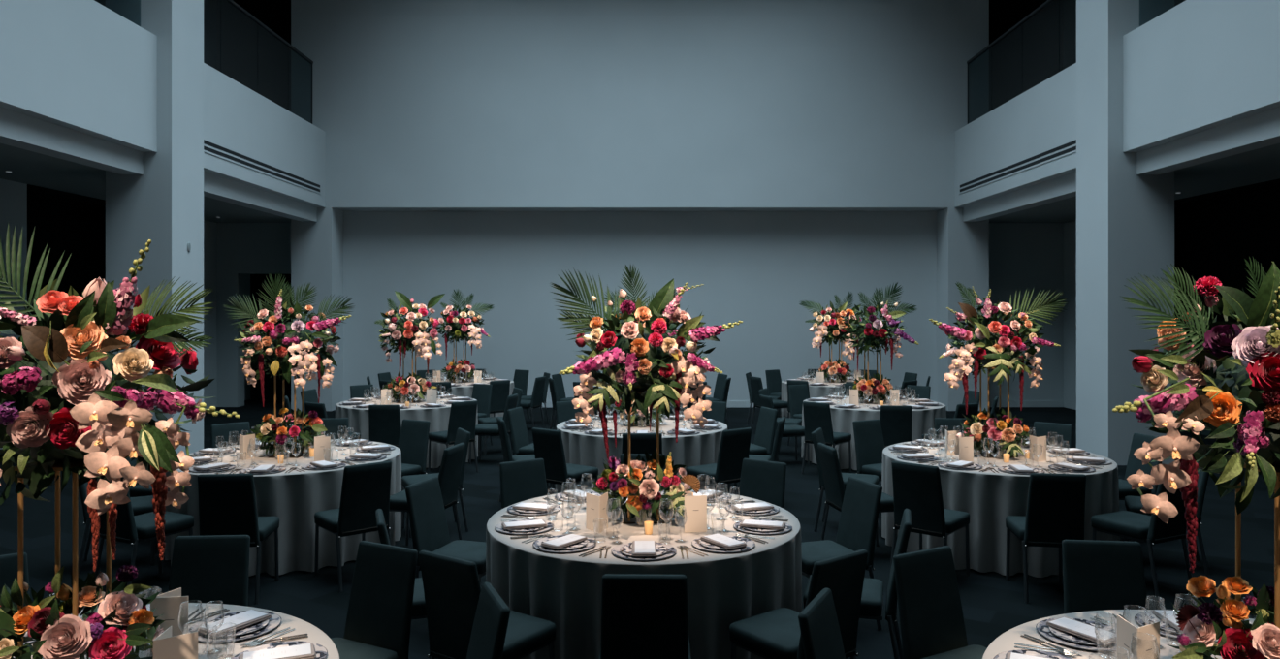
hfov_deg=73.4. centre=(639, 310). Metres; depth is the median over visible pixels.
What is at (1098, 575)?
dining chair
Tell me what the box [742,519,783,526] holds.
menu card
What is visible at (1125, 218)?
column
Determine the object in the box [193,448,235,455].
charger plate
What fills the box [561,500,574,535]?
wine glass
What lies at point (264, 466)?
menu card
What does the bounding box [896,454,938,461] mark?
charger plate
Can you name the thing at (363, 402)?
charger plate
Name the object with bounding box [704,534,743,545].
menu card
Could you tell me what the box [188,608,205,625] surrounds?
fork
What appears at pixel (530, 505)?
folded napkin
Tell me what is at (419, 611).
dining chair
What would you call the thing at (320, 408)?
dining chair
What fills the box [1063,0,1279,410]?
wall
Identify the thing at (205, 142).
air vent
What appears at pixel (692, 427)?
charger plate
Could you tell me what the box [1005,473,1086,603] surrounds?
dining chair
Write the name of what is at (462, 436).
dining chair
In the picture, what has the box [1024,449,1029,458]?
votive candle
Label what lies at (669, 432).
charger plate
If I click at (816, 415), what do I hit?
dining chair
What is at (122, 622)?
flower arrangement
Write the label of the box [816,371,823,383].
table card
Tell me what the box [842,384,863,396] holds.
dining chair
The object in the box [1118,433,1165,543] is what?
dining chair
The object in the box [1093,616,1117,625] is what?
fork
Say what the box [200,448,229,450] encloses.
menu card
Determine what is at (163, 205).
column
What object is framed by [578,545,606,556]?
knife
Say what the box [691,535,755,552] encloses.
charger plate
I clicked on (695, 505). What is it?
table card
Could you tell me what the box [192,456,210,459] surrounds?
menu card
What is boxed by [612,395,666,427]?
flower arrangement
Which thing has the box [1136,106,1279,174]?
beam
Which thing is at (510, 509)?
charger plate
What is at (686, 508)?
wine glass
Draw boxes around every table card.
[150,587,188,655]
[153,626,197,658]
[239,433,255,460]
[314,435,330,461]
[381,388,390,405]
[426,388,436,404]
[433,370,440,382]
[474,370,481,383]
[585,492,607,533]
[684,491,706,533]
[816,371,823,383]
[849,388,858,405]
[854,370,861,381]
[890,389,898,405]
[945,429,959,454]
[959,435,973,461]
[1029,435,1046,462]
[1117,614,1159,658]
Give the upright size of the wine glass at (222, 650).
0.173 m
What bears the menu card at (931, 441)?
on the folded napkin at (915, 440)
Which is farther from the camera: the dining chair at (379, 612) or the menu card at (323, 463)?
the menu card at (323, 463)
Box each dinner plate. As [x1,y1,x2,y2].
[195,466,229,471]
[199,451,226,454]
[202,614,269,637]
[245,466,280,473]
[258,644,297,650]
[307,462,340,468]
[351,457,372,459]
[363,448,386,450]
[506,520,543,532]
[513,503,552,512]
[541,537,587,549]
[561,491,598,500]
[619,544,668,557]
[693,491,725,500]
[700,537,746,549]
[734,509,771,512]
[741,526,780,532]
[896,448,920,450]
[902,456,932,459]
[943,462,976,468]
[1003,466,1038,473]
[1023,653,1061,658]
[1048,621,1117,645]
[1053,450,1084,454]
[1054,466,1087,471]
[1075,460,1101,463]
[1148,614,1182,634]
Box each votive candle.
[277,454,284,463]
[309,448,314,456]
[643,520,653,535]
[1003,453,1009,462]
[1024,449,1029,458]
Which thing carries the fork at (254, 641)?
on the banquet table at (315, 635)
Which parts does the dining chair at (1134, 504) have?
seat, leg, leg, backrest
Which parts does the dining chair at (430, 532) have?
leg, backrest, seat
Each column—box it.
[105,0,203,454]
[1076,0,1174,465]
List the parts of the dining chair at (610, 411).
backrest, seat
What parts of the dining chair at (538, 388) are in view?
seat, leg, backrest, leg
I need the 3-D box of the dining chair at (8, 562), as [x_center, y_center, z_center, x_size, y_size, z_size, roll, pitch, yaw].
[-2.729,1.532,3.576,0.408,0.880,0.550,0,0,-42]
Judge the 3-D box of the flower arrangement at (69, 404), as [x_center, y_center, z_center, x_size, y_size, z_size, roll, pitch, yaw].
[-1.706,0.462,2.675,1.029,1.511,0.765,0,0,5]
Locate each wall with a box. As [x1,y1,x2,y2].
[0,0,250,448]
[0,0,325,207]
[27,192,105,329]
[216,0,290,407]
[290,0,989,211]
[290,207,343,411]
[343,0,1063,407]
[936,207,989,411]
[954,0,1279,207]
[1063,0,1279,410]
[1174,187,1279,424]
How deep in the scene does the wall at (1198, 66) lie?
10.16 m
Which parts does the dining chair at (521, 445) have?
backrest, seat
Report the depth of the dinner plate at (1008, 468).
6.49 m
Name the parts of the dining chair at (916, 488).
leg, rail, backrest, leg, leg, seat, leg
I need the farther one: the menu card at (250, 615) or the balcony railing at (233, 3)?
the balcony railing at (233, 3)
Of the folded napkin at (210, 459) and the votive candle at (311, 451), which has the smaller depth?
the folded napkin at (210, 459)
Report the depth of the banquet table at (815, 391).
13.78 m
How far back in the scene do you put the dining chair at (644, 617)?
3.56 m
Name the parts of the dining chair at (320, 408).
backrest, seat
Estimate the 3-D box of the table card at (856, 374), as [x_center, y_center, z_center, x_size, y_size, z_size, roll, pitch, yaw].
[3.684,1.119,14.645,0.119,0.200,0.122,0,0,-30]
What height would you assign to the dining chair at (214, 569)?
0.880 m
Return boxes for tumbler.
[212,625,235,658]
[550,510,564,531]
[657,521,671,544]
[1094,621,1117,658]
[1163,610,1186,644]
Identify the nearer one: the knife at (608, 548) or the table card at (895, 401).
the knife at (608, 548)
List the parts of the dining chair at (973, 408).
seat, backrest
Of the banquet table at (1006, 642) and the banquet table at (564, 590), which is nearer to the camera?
the banquet table at (1006, 642)
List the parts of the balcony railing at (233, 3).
handrail, post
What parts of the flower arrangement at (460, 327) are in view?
stand rod, stand rod, stand rod, stock stem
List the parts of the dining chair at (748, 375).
leg, backrest, seat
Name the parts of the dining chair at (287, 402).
backrest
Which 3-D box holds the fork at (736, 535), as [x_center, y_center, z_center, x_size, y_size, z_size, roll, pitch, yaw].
[0.617,1.215,4.600,0.205,0.008,0.022,0,0,16]
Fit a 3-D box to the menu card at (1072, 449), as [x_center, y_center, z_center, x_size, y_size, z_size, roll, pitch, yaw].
[3.656,1.190,7.338,0.216,0.002,0.100,0,0,-10]
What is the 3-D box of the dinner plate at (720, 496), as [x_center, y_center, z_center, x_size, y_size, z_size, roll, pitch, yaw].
[0.431,1.210,5.586,0.241,0.010,0.241,0,0,37]
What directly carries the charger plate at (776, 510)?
on the banquet table at (564, 590)
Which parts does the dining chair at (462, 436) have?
leg, seat, backrest, leg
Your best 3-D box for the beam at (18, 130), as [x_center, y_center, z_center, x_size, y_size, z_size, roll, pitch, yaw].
[-6.440,-1.863,4.450,0.280,0.285,12.900,0,0,0]
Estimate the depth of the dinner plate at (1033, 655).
3.00 m
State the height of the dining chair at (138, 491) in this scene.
0.880 m
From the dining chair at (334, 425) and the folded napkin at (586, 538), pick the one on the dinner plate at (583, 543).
the folded napkin at (586, 538)
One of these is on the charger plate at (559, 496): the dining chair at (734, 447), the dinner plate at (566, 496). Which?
the dinner plate at (566, 496)
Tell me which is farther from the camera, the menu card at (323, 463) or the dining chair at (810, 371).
the dining chair at (810, 371)
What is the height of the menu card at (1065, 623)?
0.002 m
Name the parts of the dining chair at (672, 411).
seat, backrest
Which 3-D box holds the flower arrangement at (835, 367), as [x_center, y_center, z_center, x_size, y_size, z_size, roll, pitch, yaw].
[3.310,1.010,14.514,0.588,0.402,0.571,0,0,7]
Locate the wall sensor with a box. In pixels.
[187,242,191,252]
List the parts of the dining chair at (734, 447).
seat, backrest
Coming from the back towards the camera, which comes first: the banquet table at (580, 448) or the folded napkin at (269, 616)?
the banquet table at (580, 448)
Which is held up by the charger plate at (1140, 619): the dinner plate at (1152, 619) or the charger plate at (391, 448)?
the dinner plate at (1152, 619)
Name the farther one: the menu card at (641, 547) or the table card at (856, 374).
the table card at (856, 374)
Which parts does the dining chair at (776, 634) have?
leg, seat frame, seat, backrest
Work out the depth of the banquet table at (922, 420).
10.60 m
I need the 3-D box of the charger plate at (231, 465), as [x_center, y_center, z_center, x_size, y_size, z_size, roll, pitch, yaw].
[-3.279,1.214,6.588,0.328,0.010,0.328,0,0,14]
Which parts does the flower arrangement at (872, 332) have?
stand rod, stand rod, plate, stand rod, stock stem, stock stem, stock stem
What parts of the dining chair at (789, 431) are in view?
backrest, seat, seat frame, leg, leg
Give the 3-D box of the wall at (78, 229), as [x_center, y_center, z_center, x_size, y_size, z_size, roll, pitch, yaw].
[-9.550,-0.055,13.475,0.100,4.050,4.850,0,0,0]
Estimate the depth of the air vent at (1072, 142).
13.76 m
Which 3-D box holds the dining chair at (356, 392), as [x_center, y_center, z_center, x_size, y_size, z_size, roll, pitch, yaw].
[-3.885,1.532,12.332,0.408,0.880,0.550,0,0,-42]
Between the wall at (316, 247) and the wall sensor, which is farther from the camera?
the wall at (316, 247)
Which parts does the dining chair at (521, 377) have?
backrest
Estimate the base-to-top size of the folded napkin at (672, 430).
0.013 m
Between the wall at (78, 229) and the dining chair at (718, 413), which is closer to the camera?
the dining chair at (718, 413)
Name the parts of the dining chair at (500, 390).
backrest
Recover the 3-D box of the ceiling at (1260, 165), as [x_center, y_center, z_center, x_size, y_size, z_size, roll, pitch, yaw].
[7.590,-2.150,7.750,2.020,0.760,19.500,0,0,0]
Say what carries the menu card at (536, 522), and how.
on the folded napkin at (504, 527)
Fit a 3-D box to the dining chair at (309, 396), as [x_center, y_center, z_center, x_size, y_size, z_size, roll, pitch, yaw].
[-4.277,1.532,11.684,0.550,0.880,0.408,0,0,10]
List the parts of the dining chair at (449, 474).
seat, seat frame, leg, backrest, leg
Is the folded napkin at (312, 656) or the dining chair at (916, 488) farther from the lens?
the dining chair at (916, 488)
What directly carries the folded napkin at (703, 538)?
on the dinner plate at (703, 543)
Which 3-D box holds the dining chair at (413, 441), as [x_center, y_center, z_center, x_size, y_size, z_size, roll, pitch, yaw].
[-2.337,1.532,8.284,0.408,0.880,0.550,0,0,28]
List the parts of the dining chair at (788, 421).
backrest, seat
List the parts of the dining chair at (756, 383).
leg, backrest, seat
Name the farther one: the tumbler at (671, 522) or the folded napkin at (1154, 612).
the tumbler at (671, 522)
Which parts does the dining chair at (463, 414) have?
leg, seat, backrest, leg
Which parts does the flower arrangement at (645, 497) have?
stock stem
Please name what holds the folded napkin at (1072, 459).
on the dinner plate at (1075, 461)
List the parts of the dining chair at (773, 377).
backrest, seat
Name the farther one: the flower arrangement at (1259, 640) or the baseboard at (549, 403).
the baseboard at (549, 403)
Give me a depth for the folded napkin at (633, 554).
4.20 m
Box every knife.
[190,609,229,624]
[192,608,226,620]
[240,634,307,645]
[242,636,308,647]
[511,535,553,540]
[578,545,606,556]
[581,547,608,557]
[736,534,765,543]
[1020,635,1076,658]
[1024,634,1082,656]
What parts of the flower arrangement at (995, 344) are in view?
stock stem, stock stem, stock stem, stock stem, stand rod, stock stem, stand rod, plate, stand rod, stand rod, stock stem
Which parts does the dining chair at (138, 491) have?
backrest, seat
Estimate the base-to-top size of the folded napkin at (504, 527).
0.013 m
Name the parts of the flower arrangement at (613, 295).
plate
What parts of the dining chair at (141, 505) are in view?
leg, backrest, leg, seat, leg, leg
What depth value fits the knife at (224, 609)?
3.44 m
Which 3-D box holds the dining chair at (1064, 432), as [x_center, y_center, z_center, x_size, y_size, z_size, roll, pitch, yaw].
[3.822,1.532,8.107,0.408,0.880,0.550,0,0,41]
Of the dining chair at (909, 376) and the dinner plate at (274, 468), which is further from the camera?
the dining chair at (909, 376)
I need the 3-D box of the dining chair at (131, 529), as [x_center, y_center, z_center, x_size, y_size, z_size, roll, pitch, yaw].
[-3.545,1.532,6.121,0.408,0.880,0.550,0,0,27]
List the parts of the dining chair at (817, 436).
backrest, leg, leg, seat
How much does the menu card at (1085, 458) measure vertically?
0.002 m
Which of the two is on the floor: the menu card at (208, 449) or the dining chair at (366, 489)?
the dining chair at (366, 489)
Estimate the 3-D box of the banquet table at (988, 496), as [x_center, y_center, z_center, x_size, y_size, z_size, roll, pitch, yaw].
[2.970,1.595,7.196,1.822,0.750,1.810,0,0,45]
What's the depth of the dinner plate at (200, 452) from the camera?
7.28 m
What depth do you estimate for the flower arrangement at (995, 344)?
6.97 m
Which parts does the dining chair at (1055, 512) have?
leg, seat, leg, rail, backrest, leg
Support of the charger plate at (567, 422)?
on the banquet table at (580, 448)
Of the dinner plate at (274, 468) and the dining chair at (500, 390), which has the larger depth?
the dining chair at (500, 390)
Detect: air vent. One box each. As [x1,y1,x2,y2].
[203,139,319,193]
[960,139,1076,193]
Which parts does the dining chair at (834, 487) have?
leg, backrest, leg, seat, seat frame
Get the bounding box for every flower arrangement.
[0,224,239,646]
[0,564,165,658]
[224,270,353,457]
[246,408,327,458]
[373,290,445,403]
[383,371,436,403]
[437,289,493,383]
[441,358,475,383]
[550,264,742,523]
[590,449,700,526]
[601,289,677,426]
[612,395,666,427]
[799,291,861,383]
[819,358,852,383]
[840,283,918,404]
[851,373,895,404]
[928,281,1067,457]
[956,408,1029,458]
[1112,256,1279,629]
[1167,576,1279,658]
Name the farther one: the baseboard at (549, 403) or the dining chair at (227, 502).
the baseboard at (549, 403)
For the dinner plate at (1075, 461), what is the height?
0.010 m
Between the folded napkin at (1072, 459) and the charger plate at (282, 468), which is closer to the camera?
the charger plate at (282, 468)
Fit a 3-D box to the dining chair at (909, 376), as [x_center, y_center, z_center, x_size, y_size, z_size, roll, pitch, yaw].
[4.475,1.532,14.889,0.550,0.880,0.408,0,0,-15]
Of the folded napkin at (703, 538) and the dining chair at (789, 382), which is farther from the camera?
the dining chair at (789, 382)
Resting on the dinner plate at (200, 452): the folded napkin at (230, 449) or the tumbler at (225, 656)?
the folded napkin at (230, 449)
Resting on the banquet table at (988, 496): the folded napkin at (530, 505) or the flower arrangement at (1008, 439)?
the flower arrangement at (1008, 439)
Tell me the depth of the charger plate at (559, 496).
5.54 m
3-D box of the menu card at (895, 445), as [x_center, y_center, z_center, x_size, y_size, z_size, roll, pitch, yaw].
[2.334,1.190,7.492,0.216,0.002,0.100,0,0,27]
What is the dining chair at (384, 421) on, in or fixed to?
on the floor
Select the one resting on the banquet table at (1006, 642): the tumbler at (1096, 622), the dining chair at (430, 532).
the tumbler at (1096, 622)
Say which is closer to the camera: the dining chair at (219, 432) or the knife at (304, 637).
the knife at (304, 637)
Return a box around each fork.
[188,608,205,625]
[241,627,290,645]
[247,629,294,647]
[521,533,546,543]
[525,534,551,543]
[676,545,703,556]
[682,545,708,556]
[736,535,774,540]
[737,533,774,538]
[1014,642,1077,653]
[1014,646,1078,656]
[1089,617,1117,628]
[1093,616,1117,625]
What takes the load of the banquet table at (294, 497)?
on the floor
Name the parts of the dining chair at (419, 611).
backrest, seat frame, seat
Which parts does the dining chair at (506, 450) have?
backrest, seat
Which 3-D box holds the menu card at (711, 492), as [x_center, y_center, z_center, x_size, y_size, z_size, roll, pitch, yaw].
[0.428,1.190,5.589,0.100,0.002,0.216,0,0,39]
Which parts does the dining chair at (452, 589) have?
rail, backrest, seat, seat frame, leg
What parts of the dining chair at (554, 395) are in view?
leg, backrest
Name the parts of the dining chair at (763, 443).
seat, backrest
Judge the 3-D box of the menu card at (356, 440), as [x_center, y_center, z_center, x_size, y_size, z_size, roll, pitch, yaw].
[-2.604,1.190,7.814,0.100,0.002,0.216,0,0,31]
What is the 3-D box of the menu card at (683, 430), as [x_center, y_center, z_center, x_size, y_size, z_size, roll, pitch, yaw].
[0.435,1.190,8.536,0.100,0.002,0.216,0,0,-34]
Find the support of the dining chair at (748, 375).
on the floor
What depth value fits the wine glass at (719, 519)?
4.99 m
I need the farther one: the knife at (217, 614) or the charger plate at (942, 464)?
the charger plate at (942, 464)
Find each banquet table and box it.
[29,603,339,658]
[164,439,401,576]
[335,396,478,468]
[409,378,513,417]
[485,488,801,658]
[555,415,728,493]
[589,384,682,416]
[781,378,891,417]
[800,396,946,470]
[881,440,1119,577]
[982,609,1254,658]
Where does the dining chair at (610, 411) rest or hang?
on the floor
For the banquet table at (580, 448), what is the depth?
8.42 m
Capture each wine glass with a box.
[177,600,203,634]
[182,620,209,658]
[203,602,223,655]
[205,631,228,658]
[546,488,558,520]
[561,481,575,519]
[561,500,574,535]
[567,491,581,531]
[606,498,620,539]
[610,509,623,544]
[658,501,673,540]
[674,508,687,543]
[702,490,715,530]
[714,484,728,520]
[1094,611,1116,658]
[1129,632,1159,658]
[1145,596,1165,649]
[1173,595,1197,654]
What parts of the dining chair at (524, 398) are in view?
seat, leg, backrest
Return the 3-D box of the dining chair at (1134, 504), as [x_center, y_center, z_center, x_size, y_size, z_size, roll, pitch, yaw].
[4.095,1.532,6.674,0.550,0.880,0.408,0,0,25]
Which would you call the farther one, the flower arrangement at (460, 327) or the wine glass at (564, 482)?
the flower arrangement at (460, 327)
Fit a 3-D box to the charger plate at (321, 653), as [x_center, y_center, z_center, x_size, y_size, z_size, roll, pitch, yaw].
[-1.256,1.214,2.976,0.328,0.010,0.328,0,0,-30]
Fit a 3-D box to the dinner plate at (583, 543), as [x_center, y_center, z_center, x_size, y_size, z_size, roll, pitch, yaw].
[-0.391,1.210,4.454,0.241,0.010,0.241,0,0,13]
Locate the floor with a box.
[0,399,1274,658]
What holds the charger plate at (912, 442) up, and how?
on the banquet table at (988, 496)
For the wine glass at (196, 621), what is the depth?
2.78 m
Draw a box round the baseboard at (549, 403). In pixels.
[542,401,753,407]
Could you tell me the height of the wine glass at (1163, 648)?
0.173 m
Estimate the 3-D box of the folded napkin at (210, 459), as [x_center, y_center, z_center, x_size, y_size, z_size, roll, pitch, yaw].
[-3.574,1.198,6.904,0.245,0.013,0.122,0,0,-27]
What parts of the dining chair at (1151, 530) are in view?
leg, seat, seat frame, leg, backrest, rail, leg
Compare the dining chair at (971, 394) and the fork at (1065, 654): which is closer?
the fork at (1065, 654)
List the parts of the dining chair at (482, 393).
seat, backrest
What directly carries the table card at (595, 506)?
on the banquet table at (564, 590)
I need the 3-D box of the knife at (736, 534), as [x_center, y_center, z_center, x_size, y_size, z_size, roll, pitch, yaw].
[0.585,1.216,4.569,0.014,0.006,0.231,0,0,-35]
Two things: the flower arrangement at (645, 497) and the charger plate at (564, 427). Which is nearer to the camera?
the flower arrangement at (645, 497)
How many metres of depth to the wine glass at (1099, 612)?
2.95 m
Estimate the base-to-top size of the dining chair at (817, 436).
0.880 m
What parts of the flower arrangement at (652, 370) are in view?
stock stem, stand rod, stock stem, plate, stand rod, stock stem, stock stem, stock stem, stock stem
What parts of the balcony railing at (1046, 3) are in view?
post, handrail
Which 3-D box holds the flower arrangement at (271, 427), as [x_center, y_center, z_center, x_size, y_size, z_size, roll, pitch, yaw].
[-2.910,1.010,7.199,0.689,0.402,0.557,0,0,-6]
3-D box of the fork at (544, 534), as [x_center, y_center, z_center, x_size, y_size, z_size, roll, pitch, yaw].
[-0.564,1.215,4.582,0.022,0.008,0.205,0,0,34]
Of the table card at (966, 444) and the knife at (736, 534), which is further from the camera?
the table card at (966, 444)
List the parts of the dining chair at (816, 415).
leg, backrest, seat, leg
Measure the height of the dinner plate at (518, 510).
0.010 m
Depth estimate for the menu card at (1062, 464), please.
6.57 m
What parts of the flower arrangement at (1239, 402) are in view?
stock stem, stand rod, stock stem, plate, stock stem, stand rod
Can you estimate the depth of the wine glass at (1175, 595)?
3.05 m
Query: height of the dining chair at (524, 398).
0.880 m
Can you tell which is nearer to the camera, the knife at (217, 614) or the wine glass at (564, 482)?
the knife at (217, 614)
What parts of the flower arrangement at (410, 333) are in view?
stand rod, plate, stand rod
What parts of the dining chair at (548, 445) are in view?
backrest, seat frame, seat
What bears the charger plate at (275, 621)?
on the banquet table at (315, 635)
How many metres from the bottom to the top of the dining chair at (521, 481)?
0.880 m
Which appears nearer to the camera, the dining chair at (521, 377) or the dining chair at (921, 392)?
the dining chair at (921, 392)
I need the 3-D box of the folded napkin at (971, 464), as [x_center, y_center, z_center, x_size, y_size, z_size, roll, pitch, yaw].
[2.493,1.198,6.688,0.245,0.013,0.122,0,0,-45]
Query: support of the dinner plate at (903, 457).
on the charger plate at (898, 456)
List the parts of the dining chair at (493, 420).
leg, leg, seat, backrest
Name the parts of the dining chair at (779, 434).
seat, backrest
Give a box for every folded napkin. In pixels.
[192,462,230,470]
[193,456,212,461]
[196,609,272,637]
[197,448,231,452]
[238,643,316,658]
[249,464,275,472]
[309,462,337,468]
[339,440,368,445]
[349,454,382,458]
[360,445,390,449]
[501,519,547,529]
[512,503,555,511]
[540,534,587,549]
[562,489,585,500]
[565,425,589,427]
[631,541,656,556]
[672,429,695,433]
[694,425,718,427]
[700,534,746,549]
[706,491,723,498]
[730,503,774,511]
[738,519,785,529]
[892,445,923,449]
[900,454,934,458]
[915,440,944,445]
[946,460,974,468]
[1005,652,1052,658]
[1008,464,1033,472]
[1045,616,1117,645]
[1051,448,1085,452]
[1053,462,1090,470]
[1071,456,1106,462]
[1152,609,1183,634]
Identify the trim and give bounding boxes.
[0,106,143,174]
[203,171,317,222]
[962,171,1076,222]
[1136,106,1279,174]
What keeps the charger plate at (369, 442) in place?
on the banquet table at (294, 497)
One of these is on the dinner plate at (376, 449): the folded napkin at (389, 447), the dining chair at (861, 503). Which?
the folded napkin at (389, 447)
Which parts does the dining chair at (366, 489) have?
leg, seat, leg, leg, backrest, rail, leg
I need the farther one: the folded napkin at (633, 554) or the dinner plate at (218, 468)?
the dinner plate at (218, 468)
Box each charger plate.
[188,610,281,642]
[189,464,235,472]
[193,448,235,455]
[193,457,218,464]
[230,640,327,658]
[239,466,286,474]
[301,461,346,470]
[334,441,372,447]
[339,402,364,405]
[345,454,386,461]
[355,447,395,452]
[494,519,553,534]
[507,502,561,515]
[532,535,596,552]
[554,490,603,502]
[561,425,593,429]
[565,420,595,424]
[583,429,614,434]
[610,543,676,560]
[667,429,700,434]
[690,425,722,429]
[690,490,732,502]
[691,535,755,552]
[725,502,779,515]
[733,519,792,534]
[888,446,927,452]
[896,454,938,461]
[910,441,945,447]
[915,403,941,406]
[937,461,982,470]
[992,649,1073,658]
[997,466,1045,474]
[1035,618,1117,651]
[1047,448,1089,455]
[1048,464,1095,472]
[1065,457,1111,464]
[1134,610,1217,641]
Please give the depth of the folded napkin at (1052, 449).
7.28 m
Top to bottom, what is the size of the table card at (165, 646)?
0.200 m
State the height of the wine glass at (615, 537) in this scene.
0.204 m
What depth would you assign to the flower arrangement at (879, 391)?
11.15 m
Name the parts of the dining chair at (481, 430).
leg, leg, seat, seat frame, backrest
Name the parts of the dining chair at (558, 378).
backrest, seat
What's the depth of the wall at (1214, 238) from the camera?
13.90 m
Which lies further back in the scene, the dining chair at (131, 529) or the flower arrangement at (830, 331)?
the flower arrangement at (830, 331)
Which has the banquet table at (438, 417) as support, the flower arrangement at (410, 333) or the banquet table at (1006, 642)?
the flower arrangement at (410, 333)
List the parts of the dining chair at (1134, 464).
seat, backrest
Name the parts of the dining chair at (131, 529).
leg, rail, backrest, leg, leg, seat, seat frame, leg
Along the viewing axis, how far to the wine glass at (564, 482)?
5.03 m
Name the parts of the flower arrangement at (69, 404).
stock stem, stand rod, plate, stand rod, stand rod, stand rod, stock stem, stock stem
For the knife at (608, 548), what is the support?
on the banquet table at (564, 590)
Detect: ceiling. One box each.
[0,143,290,223]
[989,143,1279,223]
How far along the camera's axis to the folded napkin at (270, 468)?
6.39 m
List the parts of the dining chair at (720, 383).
seat, backrest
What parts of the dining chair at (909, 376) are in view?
backrest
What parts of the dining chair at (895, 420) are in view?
backrest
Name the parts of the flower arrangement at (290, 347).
stock stem, stand rod, stock stem, stand rod, plate, stand rod, stand rod, stock stem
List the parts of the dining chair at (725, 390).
backrest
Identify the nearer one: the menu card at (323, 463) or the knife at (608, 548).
the knife at (608, 548)
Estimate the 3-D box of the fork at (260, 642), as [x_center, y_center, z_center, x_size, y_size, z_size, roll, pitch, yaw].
[-1.364,1.215,3.186,0.022,0.008,0.205,0,0,28]
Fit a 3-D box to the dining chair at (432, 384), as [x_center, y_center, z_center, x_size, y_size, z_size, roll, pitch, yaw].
[-3.181,1.532,12.632,0.408,0.880,0.550,0,0,-8]
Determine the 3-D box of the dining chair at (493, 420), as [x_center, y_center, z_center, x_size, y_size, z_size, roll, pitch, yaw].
[-1.935,1.532,11.882,0.550,0.880,0.408,0,0,-24]
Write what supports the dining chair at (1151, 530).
on the floor
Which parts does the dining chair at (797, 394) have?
seat, backrest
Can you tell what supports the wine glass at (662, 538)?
on the banquet table at (564, 590)
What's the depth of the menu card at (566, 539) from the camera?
4.44 m
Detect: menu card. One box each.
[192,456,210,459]
[197,462,229,468]
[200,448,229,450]
[200,609,267,632]
[243,643,311,658]
[252,464,274,470]
[312,460,336,465]
[342,439,364,443]
[352,453,381,456]
[362,445,388,447]
[504,519,545,527]
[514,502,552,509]
[544,534,585,545]
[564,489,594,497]
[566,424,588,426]
[635,541,655,553]
[637,430,647,433]
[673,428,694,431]
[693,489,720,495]
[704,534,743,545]
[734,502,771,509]
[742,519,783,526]
[894,445,921,448]
[902,453,931,456]
[918,439,940,443]
[949,460,971,466]
[1010,464,1032,470]
[1010,652,1049,658]
[1049,617,1117,640]
[1054,448,1082,450]
[1056,462,1087,468]
[1073,456,1104,460]
[1154,609,1179,625]
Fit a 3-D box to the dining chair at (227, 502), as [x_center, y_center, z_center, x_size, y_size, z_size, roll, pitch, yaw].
[-2.789,1.532,5.971,0.408,0.880,0.550,0,0,-7]
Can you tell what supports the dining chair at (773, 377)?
on the floor
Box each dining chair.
[0,552,30,613]
[78,475,158,575]
[94,477,193,586]
[116,456,153,543]
[167,535,250,607]
[197,473,279,604]
[210,421,250,448]
[284,395,305,439]
[300,388,318,412]
[304,402,360,440]
[311,417,349,440]
[314,460,391,592]
[330,541,417,658]
[350,384,374,398]
[368,404,401,447]
[375,509,480,619]
[377,372,391,395]
[379,380,392,395]
[389,443,465,545]
[397,419,430,477]
[401,427,470,538]
[405,477,485,584]
[416,369,435,380]
[416,383,437,395]
[418,550,556,658]
[428,400,478,473]
[430,382,451,395]
[466,582,510,658]
[469,393,517,464]
[471,384,492,445]
[472,368,485,378]
[478,387,522,455]
[487,380,510,438]
[496,416,555,502]
[499,458,547,510]
[507,407,552,493]
[512,369,529,418]
[519,376,545,428]
[520,372,550,424]
[531,427,598,491]
[547,378,558,430]
[551,373,574,427]
[555,401,582,424]
[573,382,612,416]
[599,574,691,658]
[619,454,666,486]
[621,433,662,454]
[670,382,706,415]
[685,427,751,490]
[702,401,726,423]
[704,373,727,424]
[720,378,731,429]
[728,416,785,494]
[729,549,867,658]
[736,407,777,494]
[737,458,786,509]
[745,372,780,424]
[749,376,789,429]
[758,387,801,425]
[759,394,809,465]
[765,369,781,417]
[786,380,809,417]
[787,384,809,446]
[798,588,845,658]
[800,477,882,630]
[801,401,851,474]
[802,509,911,658]
[807,369,824,378]
[811,427,879,532]
[817,443,897,546]
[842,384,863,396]
[852,419,884,479]
[859,369,876,379]
[878,405,911,481]
[889,461,969,576]
[893,545,987,658]
[898,372,917,396]
[899,380,917,397]
[905,384,930,399]
[921,403,978,440]
[934,417,970,440]
[961,389,979,416]
[984,396,998,440]
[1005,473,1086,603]
[1032,421,1072,448]
[1061,540,1149,614]
[1090,483,1192,601]
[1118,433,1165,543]
[1124,461,1209,575]
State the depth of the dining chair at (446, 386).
13.02 m
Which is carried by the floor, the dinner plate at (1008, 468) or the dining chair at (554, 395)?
the dining chair at (554, 395)
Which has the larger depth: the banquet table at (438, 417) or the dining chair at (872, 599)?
the banquet table at (438, 417)
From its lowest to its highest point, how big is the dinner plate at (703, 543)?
0.010 m
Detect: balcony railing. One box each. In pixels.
[225,0,313,124]
[966,0,1054,124]
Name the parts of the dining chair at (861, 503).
seat, backrest, leg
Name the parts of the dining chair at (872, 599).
seat, seat frame, leg, leg, backrest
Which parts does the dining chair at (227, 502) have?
backrest, leg, seat, leg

